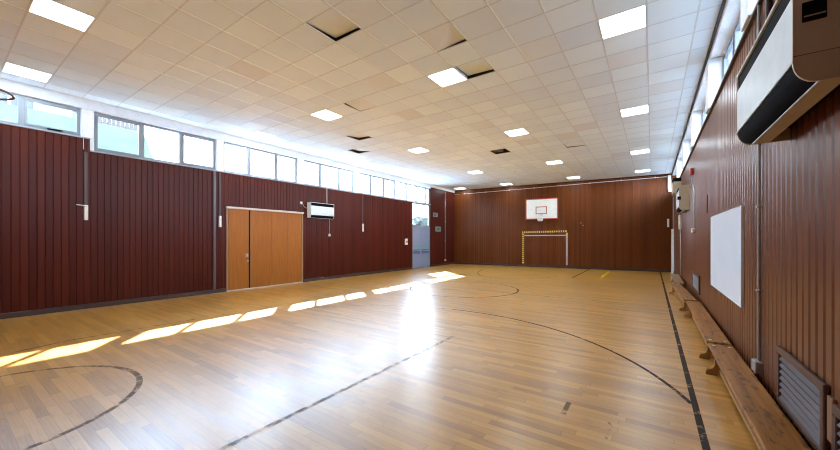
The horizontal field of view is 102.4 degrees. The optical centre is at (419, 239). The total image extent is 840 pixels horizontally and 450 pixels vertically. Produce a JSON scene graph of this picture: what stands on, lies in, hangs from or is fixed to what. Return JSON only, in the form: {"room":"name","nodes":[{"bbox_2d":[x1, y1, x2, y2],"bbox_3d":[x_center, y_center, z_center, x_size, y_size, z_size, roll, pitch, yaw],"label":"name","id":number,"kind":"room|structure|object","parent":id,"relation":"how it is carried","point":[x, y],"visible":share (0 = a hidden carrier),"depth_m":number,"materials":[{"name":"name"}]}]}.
{"room":"school gymnasium","nodes":[
{"label":"school gymnasium","id":0,"kind":"room"},
{"bbox_2d":[0,123,453,313],"bbox_3d":[-3.358,-0.747,14.019,0.009,4.660,19.890,0,0,34],"label":"wall","id":1,"kind":"structure","parent":0,"point":[147,231],"depth_m":8.57,"materials":[{"name":"brown wood"}]},
{"bbox_2d":[0,91,80,135],"bbox_3d":[-8.372,-2.672,6.781,0.140,0.650,2.240,0,0,34],"label":"window","id":2,"kind":"structure","parent":1,"relation":"in","point":[22,100],"depth_m":7.18,"materials":[{"name":"grey metal"}]},
{"bbox_2d":[0,122,90,138],"bbox_3d":[-8.368,-2.332,6.857,0.200,0.030,2.410,0,0,34],"label":"trim","id":3,"kind":"structure","parent":1,"relation":"attached to","point":[0,122],"depth_m":7.19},
{"bbox_2d":[76,152,87,219],"bbox_3d":[-7.658,-1.227,7.651,0.112,1.560,0.206,0,0,34],"label":"cable conduit","id":4,"kind":"object","parent":1,"relation":"attached to","point":[85,205],"depth_m":7.72,"materials":[{"name":"white plastic"}]},
{"bbox_2d":[81,108,93,150],"bbox_3d":[-7.692,-2.532,7.806,0.110,0.930,0.200,0,0,34],"label":"trim","id":5,"kind":"structure","parent":1,"relation":"attached to","point":[87,116],"depth_m":7.78,"materials":[{"name":"white paint"}]},
{"bbox_2d":[0,288,225,318],"bbox_3d":[-7.443,1.528,8.041,0.025,0.110,5.410,0,0,34],"label":"baseboard","id":6,"kind":"structure","parent":1,"relation":"attached to","point":[153,298],"depth_m":7.94,"materials":[{"name":"brown wood"}]},
{"bbox_2d":[94,112,214,169],"bbox_3d":[-6.890,-2.532,9.008,0.062,0.930,2.670,0,0,34],"label":"window","id":7,"kind":"structure","parent":1,"relation":"in","point":[140,125],"depth_m":8.65,"materials":[{"name":"grey metal"}]},
{"bbox_2d":[213,171,215,289],"bbox_3d":[-6.092,-0.281,10.007,0.034,3.508,0.080,0,0,34],"label":"strip","id":8,"kind":"object","parent":1,"relation":"attached to","point":[214,172],"visible":1,"depth_m":9.99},
{"bbox_2d":[0,78,430,188],"bbox_3d":[-4.264,-3.119,12.858,0.212,0.245,16.950,0,0,34],"label":"trim","id":9,"kind":"structure","parent":1,"relation":"attached to","point":[11,86],"depth_m":9.02,"materials":[{"name":"paint"}]},
{"bbox_2d":[215,139,223,170],"bbox_3d":[-6.056,-2.532,10.188,0.110,0.930,0.200,0,0,34],"label":"trim","id":10,"kind":"structure","parent":1,"relation":"attached to","point":[219,144],"depth_m":10.14,"materials":[{"name":"white paint"}]},
{"bbox_2d":[219,173,221,226],"bbox_3d":[-5.983,-1.192,10.114,0.085,1.630,0.070,0,0,34],"label":"cable conduit","id":11,"kind":"object","parent":1,"relation":"attached to","point":[220,216],"depth_m":10.11,"materials":[{"name":"white plastic"}]},
{"bbox_2d":[224,142,296,182],"bbox_3d":[-5.284,-2.532,11.357,0.050,0.930,2.580,0,0,34],"label":"window","id":12,"kind":"structure","parent":1,"relation":"in","point":[249,149],"depth_m":11.38,"materials":[{"name":"grey metal"}]},
{"bbox_2d":[90,150,430,204],"bbox_3d":[-3.570,-2.052,13.843,0.200,0.030,14.540,0,0,34],"label":"trim","id":13,"kind":"structure","parent":1,"relation":"attached to","point":[90,150],"depth_m":10.32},
{"bbox_2d":[226,206,303,291],"bbox_3d":[-5.142,0.278,11.435,0.135,2.610,2.770,0,0,34],"label":"door","id":14,"kind":"structure","parent":1,"relation":"in","point":[264,247],"depth_m":11.25,"materials":[{"name":"orange wood"}]},
{"bbox_2d":[297,158,303,183],"bbox_3d":[-4.451,-2.532,12.525,0.110,0.930,0.270,0,0,34],"label":"trim","id":15,"kind":"structure","parent":1,"relation":"attached to","point":[300,162],"depth_m":12.48,"materials":[{"name":"white paint"}]},
{"bbox_2d":[307,202,333,218],"bbox_3d":[-3.842,-1.117,13.108,0.224,0.585,1.120,0,0,34],"label":"heater","id":16,"kind":"object","parent":1,"relation":"attached to","point":[314,210],"visible":1,"depth_m":12.96,"materials":[{"name":"white metal"}]},
{"bbox_2d":[310,215,333,218],"bbox_3d":[-3.791,-0.882,13.073,0.079,0.099,1.096,0,0,34],"label":"grille","id":17,"kind":"object","parent":16,"relation":"attached to","point":[311,216],"depth_m":13.11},
{"bbox_2d":[311,202,333,207],"bbox_3d":[-3.766,-1.338,13.056,0.012,0.110,1.096,0,0,34],"label":"grille","id":18,"kind":"object","parent":16,"relation":"attached to","point":[313,204],"depth_m":12.99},
{"bbox_2d":[304,160,352,191],"bbox_3d":[-3.665,-2.532,13.714,0.050,0.930,2.560,0,0,34],"label":"window","id":19,"kind":"structure","parent":1,"relation":"in","point":[318,164],"depth_m":13.69,"materials":[{"name":"grey metal"}]},
{"bbox_2d":[353,171,358,192],"bbox_3d":[-2.835,-2.532,14.879,0.110,0.930,0.280,0,0,34],"label":"trim","id":20,"kind":"structure","parent":1,"relation":"attached to","point":[355,174],"depth_m":14.82,"materials":[{"name":"white paint"}]},
{"bbox_2d":[304,267,411,281],"bbox_3d":[-2.373,1.528,15.423,0.025,0.110,6.920,0,0,34],"label":"baseboard","id":21,"kind":"structure","parent":1,"relation":"attached to","point":[407,268],"depth_m":14.63,"materials":[{"name":"brown wood"}]},
{"bbox_2d":[362,195,363,231],"bbox_3d":[-2.546,-1.187,15.117,0.085,1.640,0.070,0,0,34],"label":"cable conduit","id":22,"kind":"object","parent":1,"relation":"attached to","point":[362,195],"depth_m":15.11,"materials":[{"name":"white plastic"}]},
{"bbox_2d":[359,173,393,198],"bbox_3d":[-2.043,-2.532,16.076,0.050,0.930,2.570,0,0,34],"label":"window","id":23,"kind":"structure","parent":1,"relation":"in","point":[370,176],"depth_m":16.36,"materials":[{"name":"grey metal"}]},
{"bbox_2d":[394,181,399,199],"bbox_3d":[-1.185,-2.532,17.282,0.110,0.930,0.370,0,0,34],"label":"trim","id":24,"kind":"structure","parent":1,"relation":"attached to","point":[396,183],"depth_m":17.20,"materials":[{"name":"white paint"}]},
{"bbox_2d":[400,182,428,203],"bbox_3d":[-0.288,-2.532,18.631,0.050,0.930,2.850,0,0,34],"label":"window","id":25,"kind":"structure","parent":1,"relation":"in","point":[406,184],"depth_m":18.73,"materials":[{"name":"grey metal"}]},
{"bbox_2d":[412,226,429,268],"bbox_3d":[0.033,0.413,19.072,0.240,2.340,1.960,0,0,34],"label":"door","id":26,"kind":"structure","parent":1,"relation":"in","point":[420,234],"depth_m":19.00,"materials":[{"name":"grey metal"}]},
{"bbox_2d":[412,202,428,226],"bbox_3d":[0.021,-1.395,19.080,0.050,1.275,1.760,0,0,34],"label":"window","id":27,"kind":"structure","parent":26,"relation":"on","point":[412,202],"depth_m":19.48,"materials":[{"name":"grey metal"}]},
{"bbox_2d":[429,189,430,255],"bbox_3d":[0.540,-0.747,19.828,0.160,4.660,0.060,0,0,34],"label":"trim","id":28,"kind":"structure","parent":1,"relation":"attached to","point":[429,189],"depth_m":19.78,"materials":[{"name":"brown wood"}]},
{"bbox_2d":[435,226,440,231],"bbox_3d":[1.097,-0.647,20.477,0.023,0.300,0.600,0,0,34],"label":"notice","id":29,"kind":"object","parent":1,"relation":"attached to","point":[437,229],"visible":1,"depth_m":20.45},
{"bbox_2d":[431,262,453,266],"bbox_3d":[1.443,1.528,20.979,0.025,0.110,2.880,0,0,34],"label":"baseboard","id":30,"kind":"structure","parent":1,"relation":"attached to","point":[452,262],"depth_m":20.83,"materials":[{"name":"brown wood"}]},
{"bbox_2d":[431,185,454,192],"bbox_3d":[1.388,-3.159,21.071,0.230,0.165,2.990,0,0,34],"label":"trim","id":31,"kind":"structure","parent":1,"relation":"attached to","point":[432,186],"depth_m":20.88,"materials":[{"name":"white paint"}]},
{"bbox_2d":[0,0,722,190],"bbox_3d":[1.414,-3.227,10.838,11.560,0.010,22.689,0,0,34],"label":"ceiling","id":32,"kind":"structure","parent":0,"point":[239,68],"depth_m":6.63,"materials":[{"name":"tile"}]},
{"bbox_2d":[2,62,52,82],"bbox_3d":[-7.596,-3.264,6.533,0.596,0.085,0.592,0,0,34],"label":"ceiling light","id":33,"kind":"object","parent":32,"relation":"attached to","point":[8,68],"visible":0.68,"depth_m":6.52,"materials":[{"name":"white paint"}]},
{"bbox_2d":[27,0,95,31],"bbox_3d":[-5.123,-3.264,4.834,0.596,0.085,0.592,0,0,34],"label":"ceiling light","id":34,"kind":"object","parent":32,"relation":"attached to","point":[49,9],"visible":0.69,"depth_m":4.84,"materials":[{"name":"white paint"}]},
{"bbox_2d":[249,132,275,139],"bbox_3d":[-4.894,-3.264,10.466,0.596,0.085,0.592,0,0,34],"label":"ceiling light","id":35,"kind":"object","parent":32,"relation":"attached to","point":[261,135],"visible":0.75,"depth_m":10.46,"materials":[{"name":"white paint"}]},
{"bbox_2d":[310,110,342,120],"bbox_3d":[-2.422,-3.264,8.768,0.596,0.085,0.592,0,0,34],"label":"ceiling light","id":36,"kind":"object","parent":32,"relation":"attached to","point":[326,115],"visible":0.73,"depth_m":8.77,"materials":[{"name":"white paint"}]},
{"bbox_2d":[307,9,358,37],"bbox_3d":[-1.299,-3.268,5.103,0.588,0.076,0.584,0,0,34],"label":"tile","id":37,"kind":"structure","parent":32,"relation":"attached to","point":[330,22],"depth_m":5.10,"materials":[{"name":"beige tile"}]},
{"bbox_2d":[349,133,366,137],"bbox_3d":[-1.903,-3.283,10.583,0.588,0.106,0.584,0,0,34],"label":"tile","id":38,"kind":"structure","parent":32,"relation":"attached to","point":[359,135],"depth_m":10.62,"materials":[{"name":"beige tile"}]},
{"bbox_2d":[346,98,375,110],"bbox_3d":[-1.432,-3.265,8.089,0.588,0.071,0.584,0,0,34],"label":"tile","id":39,"kind":"structure","parent":32,"relation":"attached to","point":[359,104],"depth_m":8.11,"materials":[{"name":"beige tile"}]},
{"bbox_2d":[408,148,427,153],"bbox_3d":[-0.058,-3.264,12.210,0.596,0.085,0.592,0,0,34],"label":"ceiling light","id":40,"kind":"object","parent":32,"relation":"attached to","point":[416,150],"visible":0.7,"depth_m":12.21,"materials":[{"name":"white paint"}]},
{"bbox_2d":[418,22,464,51],"bbox_3d":[0.365,-3.263,5.407,0.588,0.066,0.584,0,0,34],"label":"tile","id":41,"kind":"structure","parent":32,"relation":"attached to","point":[444,36],"depth_m":5.39,"materials":[{"name":"beige tile"}]},
{"bbox_2d":[427,67,467,86],"bbox_3d":[0.546,-3.264,6.730,0.596,0.085,0.592,0,0,34],"label":"ceiling light","id":42,"kind":"object","parent":32,"relation":"attached to","point":[450,76],"visible":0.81,"depth_m":6.72,"materials":[{"name":"white paint"}]},
{"bbox_2d":[457,58,492,75],"bbox_3d":[1.040,-3.273,6.390,0.588,0.086,0.584,0,0,34],"label":"tile","id":43,"kind":"structure","parent":32,"relation":"attached to","point":[480,65],"depth_m":6.41,"materials":[{"name":"beige tile"}]},
{"bbox_2d":[468,171,482,173],"bbox_3d":[2.644,-3.264,16.144,0.596,0.085,0.592,0,0,34],"label":"ceiling light","id":44,"kind":"object","parent":32,"relation":"attached to","point":[471,172],"visible":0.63,"depth_m":16.21,"materials":[{"name":"white paint"}]},
{"bbox_2d":[491,149,509,153],"bbox_3d":[2.934,-3.284,12.326,0.588,0.125,0.584,0,0,34],"label":"ceiling vent","id":45,"kind":"object","parent":32,"relation":"in","point":[499,150],"visible":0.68,"depth_m":12.44,"materials":[{"name":"black metal"}]},
{"bbox_2d":[504,128,528,136],"bbox_3d":[2.910,-3.264,10.172,0.596,0.085,0.592,0,0,34],"label":"ceiling light","id":46,"kind":"object","parent":32,"relation":"attached to","point":[522,131],"visible":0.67,"depth_m":10.16,"materials":[{"name":"white paint"}]},
{"bbox_2d":[546,160,562,164],"bbox_3d":[5.611,-3.264,14.106,0.596,0.085,0.592,0,0,34],"label":"ceiling light","id":47,"kind":"object","parent":32,"relation":"attached to","point":[558,161],"visible":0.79,"depth_m":14.11,"materials":[{"name":"white paint"}]},
{"bbox_2d":[565,141,584,146],"bbox_3d":[5.250,-3.256,11.459,0.588,0.051,0.584,0,0,34],"label":"tile","id":48,"kind":"structure","parent":32,"relation":"attached to","point":[581,142],"depth_m":11.50,"materials":[{"name":"beige tile"}]},
{"bbox_2d":[598,4,646,39],"bbox_3d":[3.019,-3.264,5.032,0.596,0.085,0.592,0,0,34],"label":"ceiling light","id":49,"kind":"object","parent":32,"relation":"attached to","point":[633,19],"visible":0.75,"depth_m":5.02,"materials":[{"name":"white paint"}]},
{"bbox_2d":[620,105,648,116],"bbox_3d":[5.383,-3.264,8.474,0.596,0.085,0.592,0,0,34],"label":"ceiling light","id":50,"kind":"object","parent":32,"relation":"attached to","point":[641,109],"visible":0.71,"depth_m":8.50,"materials":[{"name":"white paint"}]},
{"bbox_2d":[630,149,649,154],"bbox_3d":[8.084,-3.264,12.407,0.596,0.085,0.592,0,0,34],"label":"ceiling light","id":51,"kind":"object","parent":32,"relation":"attached to","point":[646,150],"visible":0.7,"depth_m":12.35,"materials":[{"name":"white paint"}]},
{"bbox_2d":[635,169,649,172],"bbox_3d":[10.448,-3.264,15.849,0.596,0.085,0.592,0,0,34],"label":"ceiling light","id":52,"kind":"object","parent":32,"relation":"attached to","point":[648,170],"visible":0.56,"depth_m":15.96,"materials":[{"name":"white paint"}]},
{"bbox_2d":[0,264,757,449],"bbox_3d":[1.679,1.582,11.136,12.160,0.002,21.240,0,0,34],"label":"floor","id":53,"kind":"structure","parent":0,"point":[451,356],"depth_m":4.22,"materials":[{"name":"brown wood"}]},
{"bbox_2d":[671,196,673,272],"bbox_3d":[11.932,-0.467,15.947,0.096,4.100,0.160,0,0,34],"label":"post","id":54,"kind":"object","parent":53,"relation":"on","point":[672,230],"visible":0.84,"depth_m":15.88,"materials":[{"name":"grey metal"}]},
{"bbox_2d":[669,274,683,284],"bbox_3d":[8.636,1.429,11.356,0.330,0.308,3.100,0,0,35],"label":"bench","id":55,"kind":"object","parent":53,"relation":"on","point":[676,278],"visible":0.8,"depth_m":11.18,"materials":[{"name":"brown wood"}]},
{"bbox_2d":[669,283,696,310],"bbox_3d":[6.654,1.429,8.593,0.330,0.308,3.300,0,0,32],"label":"bench","id":56,"kind":"object","parent":53,"relation":"on","point":[682,294],"visible":0.91,"depth_m":8.20,"materials":[{"name":"brown wood"}]},
{"bbox_2d":[684,301,731,358],"bbox_3d":[4.715,1.429,5.630,0.330,0.308,3.460,0,0,35],"label":"bench","id":57,"kind":"object","parent":53,"relation":"on","point":[709,330],"visible":0.84,"depth_m":4.99,"materials":[{"name":"brown wood"}]},
{"bbox_2d":[705,343,810,449],"bbox_3d":[2.731,1.429,2.758,0.330,0.308,3.340,0,0,34],"label":"bench","id":58,"kind":"object","parent":53,"relation":"on","point":[768,426],"visible":1,"depth_m":2.65,"materials":[{"name":"brown wood"}]},
{"bbox_2d":[307,23,582,152],"bbox_3d":[1.692,-3.547,11.066,12.660,0.940,22.540,0,0,34],"label":"roof","id":59,"kind":"structure","parent":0,"point":[356,29],"depth_m":7.76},
{"bbox_2d":[454,173,676,269],"bbox_3d":[7.378,-0.830,19.214,11.845,4.825,0.012,0,0,30],"label":"wall","id":60,"kind":"structure","parent":0,"point":[624,222],"depth_m":18.56,"materials":[{"name":"brown wood"}]},
{"bbox_2d":[526,197,557,220],"bbox_3d":[6.820,-1.701,19.073,1.770,1.312,0.791,0,0,30],"label":"basketball hoop","id":61,"kind":"object","parent":60,"relation":"attached to","point":[540,209],"visible":1,"depth_m":19.18},
{"bbox_2d":[522,230,567,264],"bbox_3d":[7.120,0.444,19.352,2.480,1.939,0.006,0,0,30],"label":"goal","id":62,"kind":"object","parent":60,"relation":"attached to","point":[523,232],"visible":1,"depth_m":19.34,"materials":[{"name":"yellow metal"}]},
{"bbox_2d":[455,176,666,194],"bbox_3d":[7.148,-3.020,19.311,11.310,0.180,0.052,0,0,30],"label":"cable conduit","id":63,"kind":"object","parent":60,"relation":"attached to","point":[665,176],"visible":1,"depth_m":18.79,"materials":[{"name":"white plastic"}]},
{"bbox_2d":[454,262,670,271],"bbox_3d":[7.261,1.528,19.261,11.595,0.110,0.034,0,0,30],"label":"baseboard","id":64,"kind":"structure","parent":60,"relation":"attached to","point":[598,268],"depth_m":18.66,"materials":[{"name":"brown wood"}]},
{"bbox_2d":[668,175,671,191],"bbox_3d":[12.138,-2.737,16.404,0.160,0.800,0.090,0,0,30],"label":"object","id":65,"kind":"object","parent":60,"relation":"attached to","point":[669,176],"visible":1,"depth_m":16.38,"materials":[{"name":"white paint"}]},
{"bbox_2d":[674,0,839,449],"bbox_3d":[6.434,-0.327,7.840,0.011,3.820,20.790,0,0,34],"label":"wall","id":66,"kind":"structure","parent":0,"point":[800,175],"depth_m":2.83,"materials":[{"name":"brown wood"}]},
{"bbox_2d":[672,177,680,195],"bbox_3d":[9.387,-1.937,12.357,0.244,0.560,0.800,0,0,34],"label":"junction box","id":67,"kind":"object","parent":66,"relation":"attached to","point":[676,182],"visible":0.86,"depth_m":12.05,"materials":[{"name":"beige metal"}]},
{"bbox_2d":[677,158,682,177],"bbox_3d":[10.108,-2.695,13.075,0.260,0.845,0.340,0,0,34],"label":"window","id":68,"kind":"structure","parent":66,"relation":"attached to","point":[679,161],"depth_m":12.97,"materials":[{"name":"white glass"}]},
{"bbox_2d":[679,215,681,274],"bbox_3d":[9.168,0.183,11.900,0.080,2.100,0.200,0,0,34],"label":"pipe","id":69,"kind":"object","parent":66,"relation":"attached to","point":[680,216],"depth_m":11.88,"materials":[{"name":"white metal"}]},
{"bbox_2d":[676,185,688,212],"bbox_3d":[7.759,-1.187,10.012,0.265,0.705,1.318,0,0,34],"label":"heater","id":70,"kind":"object","parent":66,"relation":"attached to","point":[682,192],"visible":1,"depth_m":9.49,"materials":[{"name":"beige metal"}]},
{"bbox_2d":[682,139,690,168],"bbox_3d":[8.449,-2.695,10.659,0.260,0.845,0.340,0,0,34],"label":"window","id":71,"kind":"structure","parent":66,"relation":"attached to","point":[686,144],"depth_m":10.56,"materials":[{"name":"white glass"}]},
{"bbox_2d":[689,168,692,186],"bbox_3d":[6.881,-1.569,8.558,0.074,0.476,0.180,0,0,34],"label":"fire alarm","id":72,"kind":"object","parent":66,"relation":"attached to","point":[691,169],"visible":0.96,"depth_m":8.51,"materials":[{"name":"red plastic"}]},
{"bbox_2d":[691,185,695,232],"bbox_3d":[6.652,-0.773,8.228,0.070,1.211,0.516,0,0,34],"label":"cable conduit","id":73,"kind":"object","parent":66,"relation":"attached to","point":[693,230],"visible":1,"depth_m":8.12,"materials":[{"name":"white plastic"}]},
{"bbox_2d":[692,271,699,294],"bbox_3d":[6.443,0.988,7.888,0.030,0.410,1.500,0,0,34],"label":"air vent","id":74,"kind":"object","parent":66,"relation":"in","point":[695,277],"visible":1,"depth_m":7.77,"materials":[{"name":"metal"}]},
{"bbox_2d":[691,110,702,148],"bbox_3d":[6.807,-2.695,8.269,0.260,0.845,0.340,0,0,34],"label":"window","id":75,"kind":"structure","parent":66,"relation":"attached to","point":[696,116],"depth_m":8.16,"materials":[{"name":"white glass"}]},
{"bbox_2d":[671,0,725,173],"bbox_3d":[6.368,-3.212,7.855,0.035,0.040,20.740,0,0,34],"label":"trim","id":76,"kind":"structure","parent":66,"relation":"attached to","point":[723,1],"depth_m":6.13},
{"bbox_2d":[702,106,706,124],"bbox_3d":[6.076,-2.695,7.030,0.062,0.845,2.570,0,0,34],"label":"window","id":77,"kind":"structure","parent":66,"relation":"in","point":[704,115],"depth_m":8.03,"materials":[{"name":"clear glass"}]},
{"bbox_2d":[706,195,707,212],"bbox_3d":[5.390,-0.667,6.337,0.016,0.340,0.110,0,0,34],"label":"cover plate","id":78,"kind":"object","parent":66,"relation":"attached to","point":[706,195],"visible":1,"depth_m":6.33,"materials":[{"name":"brown metal"}]},
{"bbox_2d":[673,0,742,174],"bbox_3d":[6.545,-3.184,7.733,0.385,0.135,20.740,0,0,34],"label":"trim","id":79,"kind":"structure","parent":66,"relation":"attached to","point":[730,16],"depth_m":5.33,"materials":[{"name":"white paint"}]},
{"bbox_2d":[705,56,723,113],"bbox_3d":[5.182,-2.695,5.903,0.260,0.845,0.340,0,0,34],"label":"window","id":80,"kind":"structure","parent":66,"relation":"attached to","point":[714,67],"depth_m":5.80,"materials":[{"name":"white glass"}]},
{"bbox_2d":[680,0,762,176],"bbox_3d":[6.492,-2.255,7.770,0.255,0.035,20.740,0,0,34],"label":"trim","id":81,"kind":"structure","parent":66,"relation":"attached to","point":[754,13],"depth_m":4.38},
{"bbox_2d":[711,205,743,307],"bbox_3d":[4.332,0.191,4.813,0.028,1.165,2.400,0,0,34],"label":"whiteboard","id":82,"kind":"object","parent":66,"relation":"attached to","point":[727,227],"visible":1,"depth_m":4.42,"materials":[{"name":"white plastic"}]},
{"bbox_2d":[723,17,739,76],"bbox_3d":[4.402,-2.695,4.662,0.140,0.845,2.630,0,0,34],"label":"window","id":83,"kind":"structure","parent":66,"relation":"in","point":[735,38],"depth_m":5.07,"materials":[{"name":"clear glass"}]},
{"bbox_2d":[740,0,756,31],"bbox_3d":[3.524,-2.695,3.488,0.260,0.845,0.340,0,0,34],"label":"window","id":84,"kind":"structure","parent":66,"relation":"attached to","point":[746,6],"depth_m":3.52,"materials":[{"name":"white glass"}]},
{"bbox_2d":[751,4,763,374],"bbox_3d":[3.220,-0.487,3.223,0.060,3.500,0.140,0,0,34],"label":"cable conduit","id":85,"kind":"object","parent":66,"relation":"attached to","point":[757,366],"visible":0.79,"depth_m":3.21,"materials":[{"name":"metal"}]},
{"bbox_2d":[765,0,771,20],"bbox_3d":[3.034,-1.627,2.938,0.042,1.220,0.044,0,0,34],"label":"cable conduit","id":86,"kind":"object","parent":66,"relation":"attached to","point":[768,3],"visible":0.02,"depth_m":2.93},
{"bbox_2d":[736,0,839,144],"bbox_3d":[2.301,-1.032,2.096,0.299,0.565,1.318,0,0,34],"label":"air conditioner","id":87,"kind":"object","parent":66,"relation":"attached to","point":[792,65],"visible":1,"depth_m":1.82,"materials":[{"name":"white plastic"}]},
{"bbox_2d":[739,0,789,87],"bbox_3d":[2.197,-1.243,2.173,0.012,0.110,1.286,0,0,34],"label":"grille","id":88,"kind":"object","parent":87,"relation":"attached to","point":[779,8],"depth_m":2.09,"materials":[{"name":"white plastic"}]},
{"bbox_2d":[738,67,814,143],"bbox_3d":[2.221,-0.807,2.156,0.079,0.099,1.286,0,0,34],"label":"grille","id":89,"kind":"object","parent":87,"relation":"attached to","point":[794,84],"depth_m":1.95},
{"bbox_2d":[776,345,829,449],"bbox_3d":[2.641,1.083,2.353,0.030,0.460,0.910,0,0,34],"label":"air vent","id":90,"kind":"object","parent":66,"relation":"in","point":[801,394],"visible":0.99,"depth_m":2.27,"materials":[{"name":"metal"}]},
{"bbox_2d":[827,395,836,443],"bbox_3d":[2.361,1.033,1.933,0.024,0.260,0.070,0,0,34],"label":"wood panel","id":91,"kind":"object","parent":66,"relation":"attached to","point":[831,400],"visible":0.64,"depth_m":1.94,"materials":[{"name":"brown wood"}]},
{"bbox_2d":[832,404,839,449],"bbox_3d":[2.047,1.115,1.488,0.030,0.395,0.970,0,0,34],"label":"air vent","id":92,"kind":"object","parent":66,"relation":"in","point":[835,408],"visible":1,"depth_m":1.85,"materials":[{"name":"metal"}]},
{"bbox_3d":[-4.221,-0.970,2.456,12.060,5.105,0.150,0,0,34],"label":"wall","id":93,"kind":"structure","parent":0,"visible":0},
{"bbox_2d":[0,89,14,100],"bbox_3d":[-4.334,-1.742,3.104,1.770,1.190,0.791,0,0,34],"label":"basketball hoop","id":94,"kind":"object","parent":93,"relation":"attached to","point":[2,90],"visible":1,"depth_m":3.39},
{"label":"outside","id":95,"kind":"structure","parent":0,"visible":0},
{"label":"ground","id":96,"kind":"structure","parent":95,"visible":0},
{"bbox_2d":[0,102,153,158],"bbox_3d":[-26.432,-1.607,13.180,31.500,7.060,19.800,0,0,34],"label":"grass bank","id":97,"kind":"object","parent":96,"relation":"on","point":[113,138],"visible":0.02,"depth_m":14.12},
{"bbox_2d":[0,94,75,117],"bbox_3d":[-27.360,-7.955,19.336,5.800,5.625,11.700,0,0,34],"label":"house","id":98,"kind":"structure","parent":97,"relation":"on","point":[31,105],"depth_m":20.82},
{"bbox_2d":[98,117,137,130],"bbox_3d":[-14.224,-5.502,15.677,0.100,0.730,1.740,0,0,34],"label":"fence","id":99,"kind":"object","parent":97,"relation":"on","point":[105,121],"visible":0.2,"depth_m":15.75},
{"bbox_2d":[412,215,427,225],"bbox_3d":[0.013,-0.674,44.727,4.028,5.228,6.082,0,0,34],"label":"tree","id":100,"kind":"object","parent":96,"relation":"on","point":[418,220],"visible":0.24,"depth_m":43.45,"materials":[{"name":"green plant"}]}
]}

